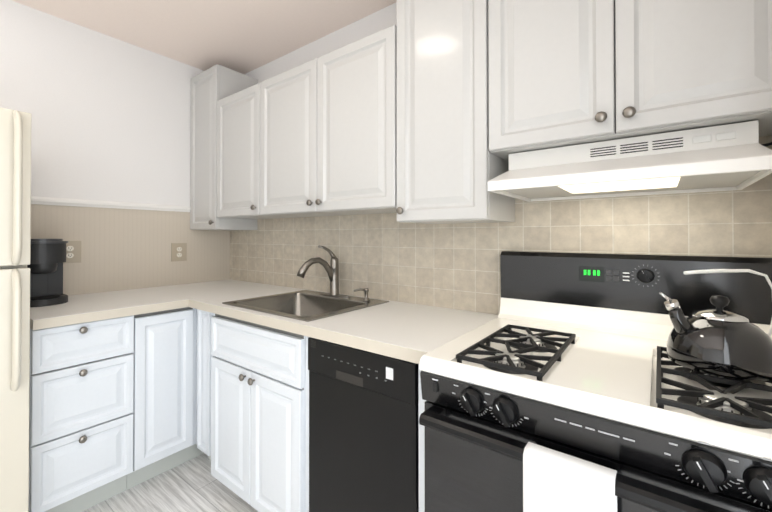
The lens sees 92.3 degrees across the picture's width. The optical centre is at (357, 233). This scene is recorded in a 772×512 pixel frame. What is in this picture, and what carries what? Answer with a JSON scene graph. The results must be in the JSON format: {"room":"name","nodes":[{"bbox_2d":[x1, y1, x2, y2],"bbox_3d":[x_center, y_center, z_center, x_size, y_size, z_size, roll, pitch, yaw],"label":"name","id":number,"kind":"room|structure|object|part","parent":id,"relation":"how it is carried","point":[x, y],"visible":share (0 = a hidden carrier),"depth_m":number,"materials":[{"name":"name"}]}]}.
{"room":"kitchen","nodes":[
{"label":"kitchen","id":0,"kind":"room"},
{"bbox_2d":[0,0,229,295],"bbox_3d":[-2.153,0.034,1.486,0.100,2.450,3.600,0,-1,39],"label":"wall","id":1,"kind":"structure","parent":0,"point":[110,118],"depth_m":2.21,"materials":[{"name":"white paint"}]},
{"bbox_2d":[63,241,80,262],"bbox_3d":[-1.609,0.105,2.067,0.009,0.124,0.104,0,-1,39],"label":"electrical outlet","id":2,"kind":"object","parent":1,"relation":"attached to","point":[73,251],"visible":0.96,"depth_m":2.08,"materials":[{"name":"beige plastic"}]},
{"bbox_2d":[31,196,189,211],"bbox_3d":[-2.108,-0.177,1.451,0.016,0.041,3.600,0,-1,39],"label":"trim","id":3,"kind":"structure","parent":1,"relation":"attached to","point":[82,203],"depth_m":2.19,"materials":[{"name":"white wood"}]},
{"bbox_2d":[171,243,186,261],"bbox_3d":[-1.226,0.130,2.538,0.009,0.124,0.104,0,-1,39],"label":"electrical outlet","id":4,"kind":"object","parent":1,"relation":"attached to","point":[178,251],"visible":1,"depth_m":2.53,"materials":[{"name":"beige plastic"}]},
{"bbox_2d":[82,453,257,511],"bbox_3d":[-1.018,1.291,0.552,3.026,0.080,3.800,0,-1,39],"label":"floor","id":5,"kind":"structure","parent":0,"point":[193,485],"depth_m":1.78,"materials":[{"name":"grey wood"}]},
{"bbox_2d":[0,107,31,511],"bbox_3d":[-1.710,0.405,1.288,0.783,1.705,0.758,0,-1,39],"label":"fridge","id":6,"kind":"object","parent":5,"relation":"on","point":[15,188],"visible":1,"depth_m":1.33,"materials":[{"name":"beige metal"}]},
{"bbox_2d":[29,315,133,511],"bbox_3d":[-1.409,0.825,1.801,0.642,0.873,0.374,0,-1,39],"label":"base cabinet","id":7,"kind":"object","parent":5,"relation":"on","point":[81,399],"visible":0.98,"depth_m":1.60,"materials":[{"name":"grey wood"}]},
{"bbox_2d":[127,307,203,489],"bbox_3d":[-1.021,0.829,2.302,0.612,0.873,0.889,0,-1,39],"label":"base cabinet","id":8,"kind":"object","parent":5,"relation":"on","point":[164,421],"visible":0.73,"depth_m":1.88,"materials":[{"name":"grey wood"}]},
{"bbox_2d":[30,287,189,329],"bbox_3d":[-1.333,0.367,1.888,0.660,0.040,0.600,0,-1,39],"label":"countertop","id":9,"kind":"structure","parent":8,"relation":"on","point":[81,308],"depth_m":1.77,"materials":[{"name":"beige"}]},
{"bbox_2d":[27,239,67,306],"bbox_3d":[-1.583,0.187,1.842,0.286,0.318,0.206,0,-1,39],"label":"coffee maker","id":10,"kind":"object","parent":9,"relation":"on","point":[47,259],"visible":0.67,"depth_m":1.80,"materials":[{"name":"grey plastic"}]},
{"bbox_2d":[150,279,495,363],"bbox_3d":[-0.389,0.367,1.945,2.052,0.040,0.639,0,-1,39],"label":"countertop","id":11,"kind":"structure","parent":8,"relation":"on","point":[209,296],"depth_m":1.45,"materials":[{"name":"beige"}]},
{"bbox_2d":[222,290,388,321],"bbox_3d":[-0.254,0.429,1.836,0.610,0.177,0.555,0,-1,39],"label":"sink","id":12,"kind":"object","parent":11,"relation":"in","point":[306,305],"visible":0.42,"depth_m":1.97,"materials":[{"name":"silver metal"}]},
{"bbox_2d":[354,288,369,300],"bbox_3d":[0.023,0.309,1.870,0.062,0.062,0.077,0,-1,39],"label":"soap dispenser","id":13,"kind":"object","parent":12,"relation":"on","point":[366,291],"visible":1,"depth_m":1.87,"materials":[{"name":"silver metal"}]},
{"bbox_2d":[296,245,348,296],"bbox_3d":[-0.185,0.203,1.967,0.210,0.276,0.238,0,-1,39],"label":"faucet","id":14,"kind":"object","parent":11,"relation":"on","point":[332,269],"visible":1,"depth_m":2.01,"materials":[{"name":"silver metal"}]},
{"bbox_2d":[196,309,214,460],"bbox_3d":[-0.610,0.828,2.156,0.246,0.873,0.597,0,-1,39],"label":"filler panel","id":15,"kind":"object","parent":5,"relation":"on","point":[203,380],"visible":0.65,"depth_m":1.94,"materials":[{"name":"grey wood"}]},
{"bbox_2d":[211,314,305,511],"bbox_3d":[-0.281,0.825,1.846,0.652,0.873,0.662,0,-1,39],"label":"base cabinet","id":16,"kind":"object","parent":5,"relation":"on","point":[258,417],"visible":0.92,"depth_m":1.58,"materials":[{"name":"white wood"}]},
{"bbox_2d":[305,336,418,511],"bbox_3d":[0.176,0.822,1.494,0.497,0.873,0.632,0,-1,39],"label":"dishwasher","id":17,"kind":"object","parent":5,"relation":"on","point":[363,432],"depth_m":1.23,"materials":[{"name":"black metal"}]},
{"bbox_3d":[0.003,0.824,1.650,0.031,0.873,0.609,0,-1,39],"label":"dishwasher base cabinet filler","id":18,"kind":"part","parent":17,"relation":"part of","materials":[{"name":"white wood"}]},
{"bbox_2d":[418,364,426,511],"bbox_3d":[0.396,0.821,1.323,0.052,0.873,0.619,0,-1,39],"label":"cabinet filler","id":19,"kind":"object","parent":5,"relation":"on","point":[421,405],"depth_m":1.09,"materials":[{"name":"white wood"}]},
{"bbox_2d":[419,251,771,511],"bbox_3d":[0.665,0.662,0.996,0.760,1.185,0.764,0,-1,39],"label":"range","id":20,"kind":"object","parent":5,"relation":"on","point":[565,352],"visible":0.85,"depth_m":0.89,"materials":[{"name":"white metal"}]},
{"bbox_2d":[523,442,616,511],"bbox_3d":[0.415,0.700,0.729,0.156,0.504,0.059,0,-1,39],"label":"towel","id":21,"kind":"object","parent":20,"relation":"hanging from","point":[555,481],"visible":0.98,"depth_m":0.72,"materials":[{"name":"white fabric"}]},
{"bbox_2d":[659,269,771,380],"bbox_3d":[0.847,0.200,0.874,0.210,0.231,0.194,0,-1,39],"label":"kettle","id":22,"kind":"object","parent":20,"relation":"on","point":[719,341],"visible":1,"depth_m":0.82,"materials":[{"name":"chrome"},{"name":"black plastic"}]},
{"bbox_2d":[12,0,395,73],"bbox_3d":[-1.018,-1.239,0.573,3.026,0.080,3.800,0,-1,39],"label":"ceiling","id":23,"kind":"structure","parent":0,"point":[243,36],"depth_m":2.09,"materials":[{"name":"white paint"}]},
{"bbox_2d":[244,3,473,311],"bbox_3d":[0.149,0.038,1.998,3.026,2.450,0.100,0,-1,39],"label":"wall","id":24,"kind":"structure","parent":0,"point":[377,21],"depth_m":2.20,"materials":[{"name":"white paint"}]},
{"bbox_2d":[190,64,257,229],"bbox_3d":[-0.954,-0.557,2.605,0.346,1.070,0.352,0,-1,39],"label":"upper cabinet","id":25,"kind":"object","parent":24,"relation":"attached to","point":[211,87],"visible":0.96,"depth_m":2.48,"materials":[{"name":"grey wood"}]},
{"bbox_2d":[217,83,298,218],"bbox_3d":[-0.641,-0.477,2.349,0.455,0.755,0.352,0,-1,39],"label":"upper cabinet","id":26,"kind":"object","parent":24,"relation":"attached to","point":[238,155],"visible":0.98,"depth_m":2.23,"materials":[{"name":"grey wood"}]},
{"bbox_2d":[260,25,396,216],"bbox_3d":[-0.109,-0.480,1.917,0.911,0.755,0.352,0,-1,39],"label":"upper cabinet","id":27,"kind":"object","parent":24,"relation":"attached to","point":[328,134],"visible":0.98,"depth_m":1.74,"materials":[{"name":"grey wood"}]},
{"bbox_2d":[396,0,514,223],"bbox_3d":[0.393,-0.573,1.509,0.374,1.056,0.352,0,-1,39],"label":"upper cabinet","id":28,"kind":"object","parent":24,"relation":"attached to","point":[449,165],"visible":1,"depth_m":1.38,"materials":[{"name":"grey wood"}]},
{"bbox_2d":[230,136,771,314],"bbox_3d":[0.115,0.005,1.956,2.826,0.685,0.008,0,-1,39],"label":"tile backsplash","id":29,"kind":"structure","parent":24,"relation":"attached to","point":[387,256],"depth_m":1.62,"materials":[{"name":"beige tile"}]},
{"bbox_2d":[488,0,771,161],"bbox_3d":[0.819,-0.693,1.163,0.720,0.822,0.352,0,-1,39],"label":"upper cabinet","id":30,"kind":"object","parent":24,"relation":"attached to","point":[562,73],"visible":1,"depth_m":1.04,"materials":[{"name":"grey wood"}]},
{"bbox_2d":[488,120,771,201],"bbox_3d":[0.776,-0.204,1.125,0.602,0.150,0.458,0,-1,39],"label":"range hood","id":31,"kind":"object","parent":30,"relation":"attached to","point":[733,156],"visible":1,"depth_m":1.02,"materials":[{"name":"white metal"}]}
]}

